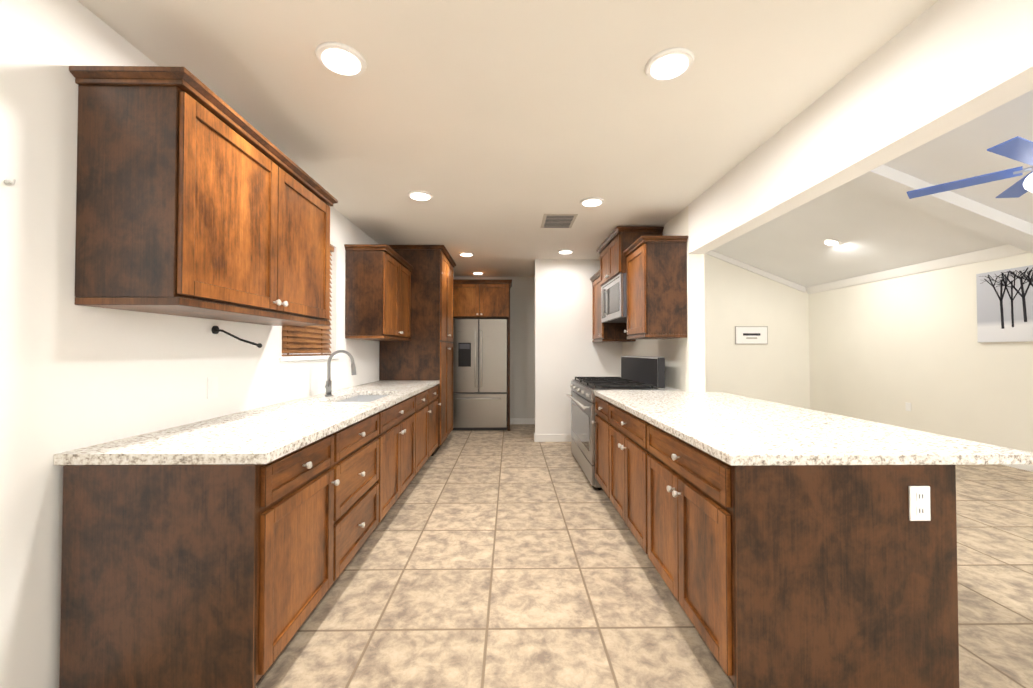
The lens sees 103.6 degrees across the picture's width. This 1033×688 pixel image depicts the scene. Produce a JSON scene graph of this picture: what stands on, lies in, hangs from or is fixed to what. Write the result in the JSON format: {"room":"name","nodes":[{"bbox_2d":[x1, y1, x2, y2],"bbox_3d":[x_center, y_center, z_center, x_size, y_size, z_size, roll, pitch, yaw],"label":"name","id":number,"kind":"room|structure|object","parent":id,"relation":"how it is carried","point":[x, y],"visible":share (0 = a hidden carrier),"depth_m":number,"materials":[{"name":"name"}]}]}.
{"room":"kitchen","nodes":[
{"label":"kitchen","id":0,"kind":"room"},
{"bbox_2d":[0,0,379,687],"bbox_3d":[-1.708,-0.032,2.759,0.150,2.700,8.850,0,-1,-1],"label":"wall","id":1,"kind":"structure","parent":0,"point":[72,376],"depth_m":1.43,"materials":[{"name":"paint"}]},
{"bbox_2d":[4,179,15,184],"bbox_3d":[-1.598,-0.511,1.286,0.026,0.020,0.017,0,-1,-1],"label":"hook","id":2,"kind":"object","parent":1,"relation":"attached to","point":[7,182],"visible":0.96,"depth_m":1.28,"materials":[{"name":"silver metal"}]},
{"bbox_2d":[69,70,332,321],"bbox_3d":[-1.432,-0.567,2.114,0.378,0.810,1.244,0,-1,-1],"label":"upper cabinet","id":3,"kind":"object","parent":1,"relation":"attached to","point":[196,197],"depth_m":1.53,"materials":[{"name":"brown wood"}]},
{"bbox_2d":[212,326,261,347],"bbox_3d":[-1.450,-0.039,2.117,0.345,0.120,0.185,0,-1,-1],"label":"towel holder","id":4,"kind":"object","parent":1,"relation":"attached to","point":[215,329],"visible":1,"depth_m":2.13,"materials":[{"name":"black metal"}]},
{"bbox_2d":[279,241,338,360],"bbox_3d":[-1.690,-0.398,3.281,0.140,1.046,0.936,0,-1,-1],"label":"window","id":5,"kind":"structure","parent":1,"relation":"in","point":[334,294],"depth_m":3.72,"materials":[{"name":"white"}]},
{"bbox_2d":[282,245,333,355],"bbox_3d":[-1.690,-0.398,3.281,0.060,0.986,0.870,0,-1,-1],"label":"window blinds slats","id":6,"kind":"structure","parent":5,"relation":"attached to","point":[305,339],"depth_m":3.29,"materials":[{"name":"brown wood"}]},
{"bbox_2d":[344,244,413,340],"bbox_3d":[-1.449,-0.495,4.412,0.412,0.900,1.059,0,-1,-1],"label":"upper cabinet","id":7,"kind":"object","parent":1,"relation":"attached to","point":[377,292],"visible":1,"depth_m":3.92,"materials":[{"name":"brown wood"}]},
{"bbox_2d":[453,277,534,423],"bbox_3d":[-0.114,0.040,7.133,3.165,2.700,0.150,0,-1,-1],"label":"wall","id":8,"kind":"structure","parent":0,"point":[522,347],"depth_m":7.06,"materials":[{"name":"paint"}]},
{"bbox_2d":[510,418,534,423],"bbox_3d":[0.674,1.336,7.040,1.588,0.105,0.013,0,-1,-1],"label":"baseboard","id":9,"kind":"structure","parent":8,"relation":"attached to","point":[512,420],"depth_m":7.03,"materials":[{"name":"white wood"}]},
{"bbox_2d":[77,0,938,276],"bbox_3d":[-0.049,-1.302,2.729,3.165,0.120,8.700,0,-1,-1],"label":"ceiling","id":10,"kind":"structure","parent":0,"point":[497,129],"depth_m":2.04,"materials":[{"name":"paint"}]},
{"bbox_2d":[315,42,366,76],"bbox_3d":[-0.773,-1.249,1.798,0.210,0.016,0.210,0,-1,-1],"label":"recessed light","id":11,"kind":"object","parent":10,"relation":"in","point":[340,59],"visible":0.94,"depth_m":1.77,"materials":[{"name":"white plastic"}]},
{"bbox_2d":[407,190,432,200],"bbox_3d":[-0.796,-1.224,3.367,0.210,0.016,0.210,0,-1,-1],"label":"recessed light","id":12,"kind":"object","parent":10,"relation":"in","point":[418,195],"visible":0.98,"depth_m":3.34,"materials":[{"name":"white"}]},
{"bbox_2d":[459,252,473,256],"bbox_3d":[-0.666,-1.190,5.419,0.210,0.016,0.210,0,-1,-1],"label":"recessed light","id":13,"kind":"object","parent":10,"relation":"in","point":[466,254],"visible":1,"depth_m":5.38,"materials":[{"name":"white plastic"}]},
{"bbox_2d":[541,214,577,227],"bbox_3d":[0.414,-1.215,4.035,0.320,0.012,0.420,0,-1,-1],"label":"ceiling vent","id":14,"kind":"object","parent":10,"relation":"in","point":[558,220],"visible":1,"depth_m":3.99,"materials":[{"name":"silver metal"}]},
{"bbox_2d":[557,249,573,253],"bbox_3d":[0.636,-1.192,5.268,0.210,0.016,0.210,0,-1,-1],"label":"recessed light","id":15,"kind":"object","parent":10,"relation":"in","point":[566,251],"visible":1,"depth_m":5.23,"materials":[{"name":"white"}]},
{"bbox_2d":[580,197,603,206],"bbox_3d":[0.652,-1.221,3.509,0.210,0.016,0.210,0,-1,-1],"label":"recessed light","id":16,"kind":"object","parent":10,"relation":"in","point":[592,201],"visible":0.96,"depth_m":3.48,"materials":[{"name":"white"}]},
{"bbox_2d":[645,47,694,81],"bbox_3d":[0.686,-1.249,1.829,0.210,0.016,0.210,0,-1,-1],"label":"recessed light","id":17,"kind":"object","parent":10,"relation":"in","point":[669,64],"visible":0.98,"depth_m":1.81,"materials":[{"name":"white"}]},
{"bbox_2d":[535,259,621,433],"bbox_3d":[0.875,0.088,5.781,1.225,2.560,0.120,0,-1,-1],"label":"wall","id":18,"kind":"structure","parent":0,"point":[567,350],"depth_m":5.72,"materials":[{"name":"paint"}]},
{"bbox_2d":[534,433,571,441],"bbox_3d":[0.790,1.314,5.692,1.080,0.105,0.013,0,-1,-1],"label":"baseboard","id":19,"kind":"structure","parent":18,"relation":"attached to","point":[567,438],"depth_m":5.68,"materials":[{"name":"white wood"}]},
{"bbox_2d":[256,424,1032,687],"bbox_3d":[1.906,1.372,2.985,7.485,0.100,9.440,0,-1,-1],"label":"floor","id":20,"kind":"structure","parent":0,"point":[516,556],"depth_m":2.14,"materials":[{"name":"tile"}]},
{"bbox_2d":[59,430,338,687],"bbox_3d":[-1.238,0.865,1.712,0.680,0.874,0.608,0,-1,-1],"label":"base cabinet","id":21,"kind":"object","parent":20,"relation":"on","point":[205,576],"depth_m":1.41,"materials":[{"name":"brown wood"}]},
{"bbox_2d":[54,380,439,464],"bbox_3d":[-1.272,0.432,3.176,0.731,0.037,3.510,0,-1,-1],"label":"countertop","id":22,"kind":"structure","parent":21,"relation":"on","point":[265,434],"depth_m":1.77,"materials":[{"name":"stone"}]},
{"bbox_2d":[325,350,356,395],"bbox_3d":[-1.406,0.230,3.239,0.248,0.366,0.091,0,-1,-1],"label":"gooseneck faucet","id":23,"kind":"object","parent":22,"relation":"on","point":[328,386],"visible":1,"depth_m":3.25,"materials":[{"name":"silver metal"}]},
{"bbox_2d":[337,395,387,401],"bbox_3d":[-1.220,0.553,3.252,0.394,0.198,0.804,0,-1,-1],"label":"undermount sink","id":24,"kind":"object","parent":22,"relation":"in","point":[364,398],"depth_m":3.65,"materials":[{"name":"silver metal"}]},
{"bbox_2d":[339,408,386,575],"bbox_3d":[-1.245,0.875,2.377,0.675,0.874,0.859,0,-1,-1],"label":"base cabinet","id":25,"kind":"object","parent":20,"relation":"on","point":[363,443],"depth_m":2.38,"materials":[{"name":"brown wood"}]},
{"bbox_2d":[387,417,414,512],"bbox_3d":[-1.258,0.999,3.243,0.675,0.655,0.939,0,-1,-1],"label":"base cabinet","id":26,"kind":"object","parent":20,"relation":"on","point":[400,430],"depth_m":3.20,"materials":[{"name":"brown wood"}]},
{"bbox_2d":[387,388,430,475],"bbox_3d":[-1.269,0.902,4.026,0.675,0.874,0.738,0,-1,-1],"label":"base cabinet","id":27,"kind":"object","parent":20,"relation":"on","point":[418,406],"depth_m":3.95,"materials":[{"name":"brown wood"}]},
{"bbox_2d":[379,245,455,455],"bbox_3d":[-1.279,0.085,5.464,0.782,2.555,1.117,0,-1,-1],"label":"pantry cabinet","id":28,"kind":"object","parent":20,"relation":"on","point":[425,352],"visible":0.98,"depth_m":4.95,"materials":[{"name":"brown wood"}]},
{"bbox_2d":[431,385,438,454],"bbox_3d":[-1.277,0.912,4.590,0.675,0.874,0.667,0,-1,-1],"label":"base cabinet","id":29,"kind":"object","parent":20,"relation":"on","point":[434,390],"depth_m":4.73,"materials":[{"name":"brown wood"}]},
{"bbox_2d":[452,319,507,429],"bbox_3d":[-0.603,0.493,6.705,0.905,1.780,0.636,0,-1,-1],"label":"refrigerator","id":30,"kind":"object","parent":20,"relation":"on","point":[480,358],"visible":0.94,"depth_m":6.44,"materials":[{"name":"grey metal"}]},
{"bbox_2d":[453,279,511,430],"bbox_3d":[-0.574,0.183,6.730,1.004,2.400,0.632,0,-1,-1],"label":"upper cabinet","id":31,"kind":"object","parent":20,"relation":"on","point":[481,298],"visible":0.9,"depth_m":6.47,"materials":[{"name":"brown wood"}]},
{"bbox_2d":[592,396,603,489],"bbox_3d":[1.114,0.892,3.397,0.798,0.874,0.604,0,-1,-1],"label":"base cabinet","id":32,"kind":"object","parent":20,"relation":"on","point":[599,402],"depth_m":3.54,"materials":[{"name":"brown wood"}]},
{"bbox_2d":[566,355,664,489],"bbox_3d":[0.978,0.737,4.332,0.742,1.215,1.258,0,-1,-1],"label":"range","id":33,"kind":"object","parent":20,"relation":"on","point":[642,372],"visible":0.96,"depth_m":4.05,"materials":[{"name":"silver metal"}]},
{"bbox_2d":[604,400,639,543],"bbox_3d":[1.124,0.881,2.729,0.798,0.874,1.008,0,-1,-1],"label":"base cabinet","id":34,"kind":"object","parent":20,"relation":"on","point":[621,427],"depth_m":2.75,"materials":[{"name":"brown wood"}]},
{"bbox_2d":[640,418,958,687],"bbox_3d":[1.137,0.867,1.890,0.800,0.874,0.947,0,-1,-1],"label":"base cabinet","id":35,"kind":"object","parent":20,"relation":"on","point":[808,576],"depth_m":1.42,"materials":[{"name":"brown wood"}]},
{"bbox_2d":[594,390,1032,465],"bbox_3d":[1.268,0.422,2.561,1.089,0.037,2.295,0,-1,-1],"label":"countertop","id":36,"kind":"structure","parent":35,"relation":"on","point":[733,429],"depth_m":1.73,"materials":[{"name":"stone"}]},
{"bbox_2d":[908,486,930,520],"bbox_3d":[1.408,0.557,1.420,0.072,0.120,0.010,0,-1,-1],"label":"outlet","id":37,"kind":"object","parent":35,"relation":"attached to","point":[919,503],"visible":1,"depth_m":1.42,"materials":[{"name":"white plastic"}]},
{"bbox_2d":[611,376,678,389],"bbox_3d":[1.425,0.894,4.711,0.156,0.912,2.007,0,-1,-1],"label":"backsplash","id":38,"kind":"structure","parent":0,"point":[668,388],"depth_m":3.88,"materials":[{"name":"stone"}]},
{"bbox_2d":[622,206,704,391],"bbox_3d":[1.562,-0.687,5.514,0.140,4.100,3.840,0,-1,-1],"label":"wall","id":39,"kind":"structure","parent":0,"point":[684,364],"depth_m":3.62,"materials":[{"name":"paint"}]},
{"bbox_2d":[590,270,635,341],"bbox_3d":[1.264,-0.478,5.420,0.454,0.900,0.628,0,-1,-1],"label":"upper cabinet","id":40,"kind":"object","parent":39,"relation":"attached to","point":[607,332],"visible":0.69,"depth_m":5.25,"materials":[{"name":"brown wood"}]},
{"bbox_2d":[597,226,663,286],"bbox_3d":[1.261,-0.961,4.652,0.484,0.470,0.985,0,-1,-1],"label":"upper cabinet","id":41,"kind":"object","parent":39,"relation":"attached to","point":[616,244],"visible":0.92,"depth_m":4.24,"materials":[{"name":"brown wood"}]},
{"bbox_2d":[601,273,626,322],"bbox_3d":[1.264,-0.497,4.645,0.479,0.453,0.912,0,-1,-1],"label":"microwave","id":42,"kind":"object","parent":41,"relation":"attached to","point":[613,300],"visible":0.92,"depth_m":4.45,"materials":[{"name":"grey metal"}]},
{"bbox_2d":[623,235,687,338],"bbox_3d":[1.307,-0.503,3.884,0.414,0.900,0.602,0,-1,-1],"label":"upper cabinet","id":43,"kind":"object","parent":39,"relation":"attached to","point":[656,287],"visible":1,"depth_m":3.62,"materials":[{"name":"brown wood"}]},
{"bbox_2d":[704,254,809,408],"bbox_3d":[3.493,-0.653,7.537,3.780,4.100,0.150,0,-1,-1],"label":"wall","id":44,"kind":"structure","parent":0,"point":[776,369],"depth_m":7.47,"materials":[{"name":"paint"}]},
{"bbox_2d":[735,326,767,343],"bbox_3d":[4.304,-0.160,7.454,0.600,0.330,0.024,0,-1,-1],"label":"framed sign","id":45,"kind":"object","parent":44,"relation":"attached to","point":[751,334],"visible":1,"depth_m":7.44,"materials":[{"name":"white"}]},
{"bbox_2d":[705,250,804,292],"bbox_3d":[3.451,-1.717,7.463,3.690,1.541,0.028,0,-1,-1],"label":"crown molding","id":46,"kind":"structure","parent":44,"relation":"attached to","point":[712,253],"depth_m":7.46,"materials":[{"name":"white wood"}]},
{"bbox_2d":[688,0,1032,253],"bbox_3d":[1.629,-1.825,1.012,0.140,1.970,5.199,0,-1,-1],"label":"beam","id":47,"kind":"structure","parent":0,"point":[938,68],"depth_m":1.72,"materials":[{"name":"paint"}]},
{"bbox_2d":[713,90,1032,286],"bbox_3d":[3.560,-1.885,2.962,3.780,1.594,9.040,0,-1,-1],"label":"ceiling","id":48,"kind":"structure","parent":0,"point":[871,231],"depth_m":4.81,"materials":[{"name":"paint"}]},
{"bbox_2d":[823,239,840,245],"bbox_3d":[4.420,-1.425,5.708,0.196,0.084,0.210,0,-1,-1],"label":"recessed light","id":49,"kind":"object","parent":48,"relation":"in","point":[831,242],"visible":1,"depth_m":5.69,"materials":[{"name":"white plastic"}]},
{"bbox_2d":[851,165,1032,253],"bbox_3d":[3.543,-1.745,4.140,3.776,1.592,0.240,0,-1,-1],"label":"cross beam","id":50,"kind":"structure","parent":48,"relation":"attached to","point":[964,211],"depth_m":4.08,"materials":[{"name":"paint"}]},
{"bbox_2d":[907,136,1032,198],"bbox_3d":[3.501,-1.433,2.590,1.369,0.891,1.317,0,-1,-1],"label":"ceiling fan","id":51,"kind":"object","parent":48,"relation":"hanging from","point":[1018,148],"visible":1,"depth_m":2.79,"materials":[{"name":"blue"}]},
{"bbox_2d":[809,253,1032,452],"bbox_3d":[5.524,-0.077,3.036,0.150,2.800,9.190,0,-1,-1],"label":"wall","id":52,"kind":"structure","parent":0,"point":[883,351],"depth_m":5.41,"materials":[{"name":"paint"}]},
{"bbox_2d":[906,402,910,410],"bbox_3d":[5.407,0.868,5.612,0.006,0.115,0.075,0,-1,-1],"label":"outlet","id":53,"kind":"object","parent":52,"relation":"attached to","point":[908,406],"visible":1,"depth_m":5.61,"materials":[{"name":"white plastic"}]},
{"bbox_2d":[805,244,1029,293],"bbox_3d":[5.409,-1.053,2.975,0.078,0.129,9.038,0,-1,-1],"label":"crown molding","id":54,"kind":"structure","parent":52,"relation":"attached to","point":[1003,251],"depth_m":5.33,"materials":[{"name":"white wood"}]},
{"bbox_2d":[976,265,1032,341],"bbox_3d":[5.415,-0.428,4.181,0.032,0.800,1.170,0,-1,-1],"label":"framed picture","id":55,"kind":"object","parent":52,"relation":"attached to","point":[1005,305],"visible":1,"depth_m":4.49,"materials":[{"name":"white paper"}]},
{"bbox_2d":[1001,464,1032,471],"bbox_3d":[5.441,1.269,2.938,0.017,0.105,9.039,0,-1,-1],"label":"baseboard","id":56,"kind":"structure","parent":52,"relation":"attached to","point":[1028,467],"depth_m":4.35,"materials":[{"name":"white"}]}
]}

